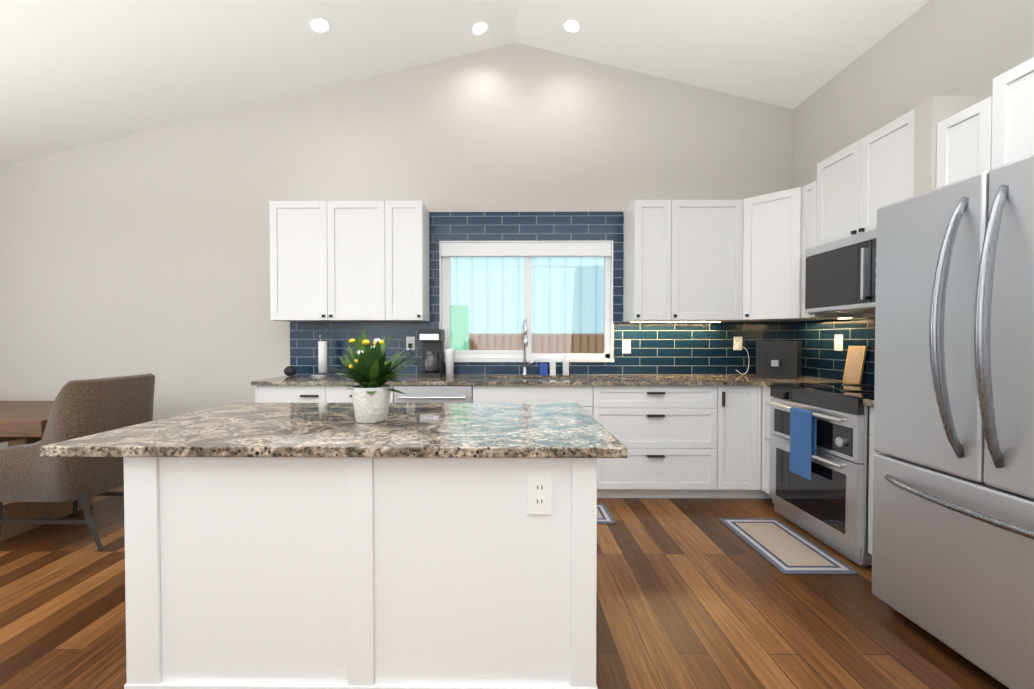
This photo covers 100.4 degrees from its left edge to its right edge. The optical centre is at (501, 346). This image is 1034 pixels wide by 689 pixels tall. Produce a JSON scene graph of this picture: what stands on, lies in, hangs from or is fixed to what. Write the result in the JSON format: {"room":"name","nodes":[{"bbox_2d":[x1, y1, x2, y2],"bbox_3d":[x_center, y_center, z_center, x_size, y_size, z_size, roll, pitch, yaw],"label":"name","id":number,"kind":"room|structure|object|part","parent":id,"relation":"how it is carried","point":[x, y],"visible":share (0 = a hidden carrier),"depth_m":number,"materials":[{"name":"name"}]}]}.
{"room":"kitchen","nodes":[
{"label":"kitchen","id":0,"kind":"room"},
{"bbox_2d":[0,42,792,447],"bbox_3d":[-1.506,-0.766,3.947,8.576,3.870,0.160,0,1,1],"label":"wall","id":1,"kind":"structure","parent":0,"point":[142,252],"depth_m":3.86,"materials":[{"name":"grey paint"}]},
{"bbox_2d":[269,201,400,321],"bbox_3d":[-1.400,-0.709,3.701,1.009,0.980,0.330,0,1,1],"label":"upper cabinet","id":2,"kind":"object","parent":1,"relation":"attached to","point":[349,261],"depth_m":3.54,"materials":[{"name":"white wood"}]},
{"bbox_2d":[393,201,429,321],"bbox_3d":[-0.830,-0.709,3.696,0.368,0.980,0.330,0,1,1],"label":"upper cabinet","id":3,"kind":"object","parent":1,"relation":"attached to","point":[411,287],"depth_m":3.54,"materials":[{"name":"white wood"}]},
{"bbox_2d":[439,240,613,361],"bbox_3d":[0.221,-0.403,3.893,1.570,1.083,0.130,0,1,1],"label":"window","id":4,"kind":"structure","parent":1,"relation":"in","point":[528,250],"depth_m":3.90,"materials":[{"name":"white plastic"}]},
{"bbox_2d":[290,212,790,374],"bbox_3d":[0.339,-0.475,3.852,4.483,1.451,0.006,0,1,1],"label":"wall tile","id":5,"kind":"structure","parent":1,"relation":"attached to","point":[688,348],"depth_m":3.85,"materials":[{"name":"blue tile"}]},
{"bbox_2d":[406,337,414,349],"bbox_3d":[-0.815,-0.029,3.861,0.075,0.120,0.008,0,1,1],"label":"electrical outlet","id":6,"kind":"object","parent":5,"relation":"attached to","point":[410,340],"visible":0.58,"depth_m":3.86,"materials":[{"name":"white plastic"}]},
{"bbox_2d":[408,343,420,371],"bbox_3d":[-0.761,0.108,3.813,0.138,0.273,0.083,0,1,1],"label":"cord","id":7,"kind":"object","parent":6,"relation":"attached to","point":[409,345],"visible":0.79,"depth_m":3.83,"materials":[{"name":"black plastic"}]},
{"bbox_2d":[622,340,630,352],"bbox_3d":[1.115,0.001,3.844,0.075,0.120,0.008,0,1,1],"label":"electrical outlet","id":8,"kind":"object","parent":5,"relation":"attached to","point":[626,346],"visible":1,"depth_m":3.84,"materials":[{"name":"white plastic"}]},
{"bbox_2d":[733,337,741,349],"bbox_3d":[2.105,-0.029,3.835,0.075,0.120,0.008,0,1,1],"label":"electrical outlet","id":9,"kind":"object","parent":5,"relation":"attached to","point":[737,340],"visible":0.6,"depth_m":3.83,"materials":[{"name":"white plastic"}]},
{"bbox_2d":[736,343,748,373],"bbox_3d":[2.140,0.109,3.819,0.114,0.275,0.027,0,1,1],"label":"cord","id":10,"kind":"object","parent":9,"relation":"attached to","point":[739,345],"visible":1,"depth_m":3.82,"materials":[{"name":"white plastic"}]},
{"bbox_2d":[623,200,743,322],"bbox_3d":[1.528,-0.704,3.664,0.882,0.988,0.351,0,1,1],"label":"upper cabinet","id":11,"kind":"object","parent":1,"relation":"attached to","point":[683,260],"visible":1,"depth_m":3.52,"materials":[{"name":"white wood"}]},
{"bbox_2d":[726,187,837,321],"bbox_3d":[2.267,-0.706,3.524,0.618,0.980,0.618,0,1,1],"label":"upper cabinet","id":12,"kind":"object","parent":1,"relation":"attached to","point":[772,247],"visible":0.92,"depth_m":3.35,"materials":[{"name":"white wood"}]},
{"bbox_2d":[0,0,929,165],"bbox_3d":[-1.538,-2.026,0.297,8.576,1.513,7.500,0,1,1],"label":"ceiling","id":13,"kind":"structure","parent":0,"point":[77,73],"depth_m":3.27,"materials":[{"name":"white paint"}]},
{"bbox_2d":[308,16,330,33],"bbox_3d":[-1.330,-2.350,3.151,0.161,0.040,0.164,0,1,1],"label":"recessed light","id":14,"kind":"object","parent":13,"relation":"in","point":[319,25],"visible":1,"depth_m":3.15,"materials":[{"name":"white plastic"}]},
{"bbox_2d":[470,20,488,35],"bbox_3d":[-0.182,-2.622,3.546,0.161,0.040,0.164,0,1,1],"label":"recessed light","id":15,"kind":"object","parent":13,"relation":"in","point":[479,27],"visible":1,"depth_m":3.54,"materials":[{"name":"white plastic"}]},
{"bbox_2d":[562,18,581,33],"bbox_3d":[0.567,-2.582,3.470,0.160,0.042,0.164,0,1,1],"label":"recessed light","id":16,"kind":"object","parent":13,"relation":"in","point":[572,25],"visible":1,"depth_m":3.47,"materials":[{"name":"white plastic"}]},
{"bbox_2d":[0,485,1008,688],"bbox_3d":[-1.538,1.286,0.349,8.576,0.120,7.500,0,1,1],"label":"floor","id":17,"kind":"structure","parent":0,"point":[694,593],"depth_m":1.93,"materials":[{"name":"brown wood"}]},
{"bbox_2d":[0,401,153,541],"bbox_3d":[-3.784,0.803,2.912,2.240,0.765,0.800,0,1,1],"label":"dining table","id":18,"kind":"object","parent":17,"relation":"on","point":[23,422],"visible":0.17,"depth_m":2.75,"materials":[{"name":"brown wood"}]},
{"bbox_2d":[0,373,154,549],"bbox_3d":[-2.668,0.691,2.760,0.654,1.005,0.623,0,1,1],"label":"dining chair","id":19,"kind":"object","parent":17,"relation":"on","point":[79,409],"visible":0.77,"depth_m":2.51,"materials":[{"name":"fabric"}]},
{"bbox_2d":[255,385,334,402],"bbox_3d":[-1.569,0.731,3.580,0.592,0.888,0.620,0,1,1],"label":"base cabinet","id":20,"kind":"object","parent":17,"relation":"on","point":[263,393],"depth_m":3.26,"materials":[{"name":"white wood"}]},
{"bbox_2d":[251,374,812,385],"bbox_3d":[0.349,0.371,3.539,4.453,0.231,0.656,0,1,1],"label":"countertop","id":21,"kind":"structure","parent":20,"relation":"on","point":[569,380],"depth_m":3.30,"materials":[{"name":"stone"}]},
{"bbox_2d":[284,366,296,375],"bbox_3d":[-1.797,0.209,3.665,0.100,0.086,0.097,0,1,1],"label":"round speaker","id":22,"kind":"object","parent":21,"relation":"on","point":[290,370],"visible":0.96,"depth_m":3.63},
{"bbox_2d":[311,335,329,376],"bbox_3d":[-1.546,0.076,3.681,0.150,0.355,0.150,0,1,1],"label":"paper towel holder","id":23,"kind":"object","parent":21,"relation":"on","point":[322,356],"visible":1,"depth_m":3.65,"materials":[{"name":"white paper"}]},
{"bbox_2d":[418,329,444,376],"bbox_3d":[-0.597,0.054,3.681,0.190,0.400,0.242,0,1,1],"label":"coffee maker","id":24,"kind":"object","parent":21,"relation":"on","point":[432,340],"visible":1,"depth_m":3.60,"materials":[{"name":"black plastic"}]},
{"bbox_2d":[445,349,453,376],"bbox_3d":[-0.442,0.136,3.672,0.082,0.235,0.081,0,1,1],"label":"tumbler","id":25,"kind":"object","parent":21,"relation":"on","point":[449,358],"visible":1,"depth_m":3.64,"materials":[{"name":"white"}]},
{"bbox_2d":[522,318,536,374],"bbox_3d":[0.244,0.005,3.697,0.132,0.497,0.237,0,1,1],"label":"faucet","id":26,"kind":"object","parent":21,"relation":"on","point":[525,340],"visible":1,"depth_m":3.78,"materials":[{"name":"silver metal"}]},
{"bbox_2d":[539,356,568,374],"bbox_3d":[0.465,0.167,3.790,0.260,0.170,0.069,0,1,1],"label":"sink caddy","id":27,"kind":"object","parent":21,"relation":"on","point":[543,369],"visible":0.98,"depth_m":3.77,"materials":[{"name":"blue"}]},
{"bbox_2d":[756,341,801,379],"bbox_3d":[2.288,0.106,3.560,0.280,0.300,0.346,1,1,41],"label":"bread box","id":28,"kind":"object","parent":21,"relation":"on","point":[778,359],"visible":1,"depth_m":3.45,"materials":[{"name":"black plastic"}]},
{"bbox_2d":[123,457,597,688],"bbox_3d":[-0.422,0.761,1.687,1.428,0.888,0.796,0,1,1],"label":"kitchen island","id":29,"kind":"object","parent":17,"relation":"on","point":[337,573],"visible":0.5,"depth_m":1.30,"materials":[{"name":"white wood"}]},
{"bbox_2d":[40,403,627,457],"bbox_3d":[-0.489,0.300,1.694,1.716,0.031,0.886,0,1,1],"label":"island countertop","id":30,"kind":"structure","parent":29,"relation":"on","point":[489,430],"depth_m":1.42,"materials":[{"name":"stone"}]},
{"bbox_2d":[330,329,416,422],"bbox_3d":[-0.491,0.108,1.642,0.354,0.356,0.342,0,1,1],"label":"potted plant","id":31,"kind":"object","parent":30,"relation":"on","point":[369,369],"visible":1,"depth_m":1.60,"materials":[{"name":"green plant"}]},
{"bbox_2d":[528,475,551,513],"bbox_3d":[0.114,0.443,1.291,0.072,0.118,0.008,0,1,1],"label":"outlet","id":32,"kind":"object","parent":29,"relation":"attached to","point":[539,494],"visible":1,"depth_m":1.29,"materials":[{"name":"white plastic"}]},
{"bbox_2d":[335,386,393,402],"bbox_3d":[-1.105,0.731,3.576,0.574,0.888,0.620,0,1,1],"label":"base cabinet","id":33,"kind":"object","parent":17,"relation":"on","point":[343,394],"depth_m":3.26,"materials":[{"name":"white wood"}]},
{"bbox_2d":[394,386,472,402],"bbox_3d":[-0.518,0.733,3.542,0.596,0.886,0.660,0,1,1],"label":"dishwasher","id":34,"kind":"object","parent":17,"relation":"on","point":[439,394],"visible":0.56,"depth_m":3.25,"materials":[{"name":"silver metal"}]},
{"bbox_2d":[597,504,615,523],"bbox_3d":[0.273,1.179,3.050,0.990,0.008,0.335,0,1,1],"label":"area rug","id":35,"kind":"object","parent":17,"relation":"on","point":[604,515],"visible":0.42,"depth_m":2.98,"materials":[{"name":"grey fabric"}]},
{"bbox_2d":[571,386,726,497],"bbox_3d":[1.156,0.732,3.556,1.049,0.888,0.620,0,1,1],"label":"base cabinet","id":36,"kind":"object","parent":17,"relation":"on","point":[691,441],"depth_m":3.25,"materials":[{"name":"white wood"}]},
{"bbox_2d":[727,386,762,498],"bbox_3d":[1.793,0.732,3.550,0.328,0.888,0.620,0,1,1],"label":"base cabinet","id":37,"kind":"object","parent":17,"relation":"on","point":[744,403],"depth_m":3.25,"materials":[{"name":"white wood"}]},
{"bbox_2d":[763,491,771,498],"bbox_3d":[2.225,0.732,3.546,0.699,0.888,0.620,0,1,1],"label":"base cabinet","id":38,"kind":"object","parent":17,"relation":"on","point":[765,496],"depth_m":3.34,"materials":[{"name":"white wood"}]},
{"bbox_2d":[762,386,773,502],"bbox_3d":[2.264,0.738,3.152,0.619,0.888,0.204,0,1,1],"label":"base cabinet","id":39,"kind":"object","parent":17,"relation":"on","point":[766,396],"depth_m":3.19,"materials":[{"name":"white wood"}]},
{"bbox_2d":[755,378,845,387],"bbox_3d":[2.235,0.278,3.118,0.673,0.031,0.149,0,1,1],"label":"countertop","id":40,"kind":"structure","parent":39,"relation":"on","point":[765,382],"depth_m":3.22,"materials":[{"name":"stone"}]},
{"bbox_2d":[842,346,867,382],"bbox_3d":[2.530,0.129,3.086,0.056,0.269,0.150,0,1,1],"label":"cutting board","id":41,"kind":"object","parent":40,"relation":"on","point":[854,364],"visible":0.86,"depth_m":3.07,"materials":[{"name":"brown wood"}]},
{"bbox_2d":[719,518,858,573],"bbox_3d":[1.681,1.186,2.605,0.395,0.008,0.690,0,1,1],"label":"area rug","id":42,"kind":"object","parent":17,"relation":"on","point":[783,548],"visible":0.98,"depth_m":2.52,"materials":[{"name":"beige fabric"}]},
{"bbox_2d":[764,383,873,566],"bbox_3d":[2.189,0.725,2.668,0.722,0.929,0.756,0,1,1],"label":"range","id":43,"kind":"object","parent":17,"relation":"on","point":[818,439],"visible":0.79,"depth_m":2.54,"materials":[{"name":"silver metal"}]},
{"bbox_2d":[789,407,816,479],"bbox_3d":[1.844,0.586,2.639,0.032,0.408,0.190,0,1,1],"label":"towel","id":44,"kind":"object","parent":43,"relation":"hanging from","point":[803,423],"depth_m":2.62,"materials":[{"name":"blue fabric"}]},
{"bbox_2d":[868,406,879,554],"bbox_3d":[2.255,0.754,2.144,0.619,0.888,0.282,0,1,1],"label":"base cabinet","id":45,"kind":"object","parent":17,"relation":"on","point":[871,416],"depth_m":2.27,"materials":[{"name":"white wood"}]},
{"bbox_2d":[863,399,873,405],"bbox_3d":[2.236,0.294,2.135,0.652,0.031,0.285,0,1,1],"label":"countertop","id":46,"kind":"structure","parent":45,"relation":"on","point":[870,402],"depth_m":2.25,"materials":[{"name":"stone"}]},
{"bbox_2d":[872,154,1033,688],"bbox_3d":[2.067,0.293,1.527,0.946,1.830,0.906,0,1,1],"label":"fridge","id":47,"kind":"object","parent":17,"relation":"on","point":[953,523],"visible":1,"depth_m":1.59,"materials":[{"name":"silver metal"}]},
{"bbox_3d":[1.655,0.023,1.526,0.122,1.143,0.740,0,1,1],"label":"fridge handle","id":48,"kind":"part","parent":47,"relation":"part of","materials":[{"name":"grey metal"}]},
{"bbox_2d":[793,0,1033,380],"bbox_3d":[2.630,-0.407,0.286,0.160,3.268,7.100,0,1,1],"label":"wall","id":49,"kind":"structure","parent":0,"point":[928,49],"depth_m":2.68,"materials":[{"name":"grey paint"}]},
{"bbox_2d":[791,317,874,383],"bbox_3d":[2.569,0.030,2.910,0.006,0.470,1.852,0,1,1],"label":"wall tiles","id":50,"kind":"structure","parent":49,"relation":"attached to","point":[821,357],"depth_m":3.35,"materials":[{"name":"teal tile"}]},
{"bbox_2d":[834,335,842,350],"bbox_3d":[2.564,-0.030,3.278,0.008,0.120,0.075,0,1,1],"label":"electrical outlet","id":51,"kind":"object","parent":50,"relation":"attached to","point":[838,342],"visible":1,"depth_m":3.27,"materials":[{"name":"white plastic"}]},
{"bbox_2d":[801,57,1033,318],"bbox_3d":[2.389,-0.737,2.143,0.351,1.101,2.159,0,1,1],"label":"upper cabinet","id":52,"kind":"object","parent":49,"relation":"attached to","point":[852,189],"visible":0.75,"depth_m":2.43,"materials":[{"name":"white painted wood"}]},
{"bbox_2d":[805,228,876,312],"bbox_3d":[2.350,-0.458,2.700,0.438,0.454,0.751,0,1,1],"label":"microwave","id":53,"kind":"object","parent":52,"relation":"attached to","point":[840,277],"visible":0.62,"depth_m":2.74,"materials":[{"name":"silver metal"}]},
{"bbox_2d":[914,95,991,195],"bbox_3d":[2.391,-0.743,2.268,0.352,1.093,0.097,0,1,1],"label":"wall cabinet","id":54,"kind":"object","parent":49,"relation":"attached to","point":[931,112],"depth_m":2.23,"materials":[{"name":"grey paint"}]},
{"label":"outside","id":55,"kind":"structure","parent":0,"visible":0},
{"bbox_2d":[450,257,607,358],"bbox_3d":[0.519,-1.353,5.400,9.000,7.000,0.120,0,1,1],"label":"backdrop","id":56,"kind":"structure","parent":55,"point":[507,319],"depth_m":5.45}
]}

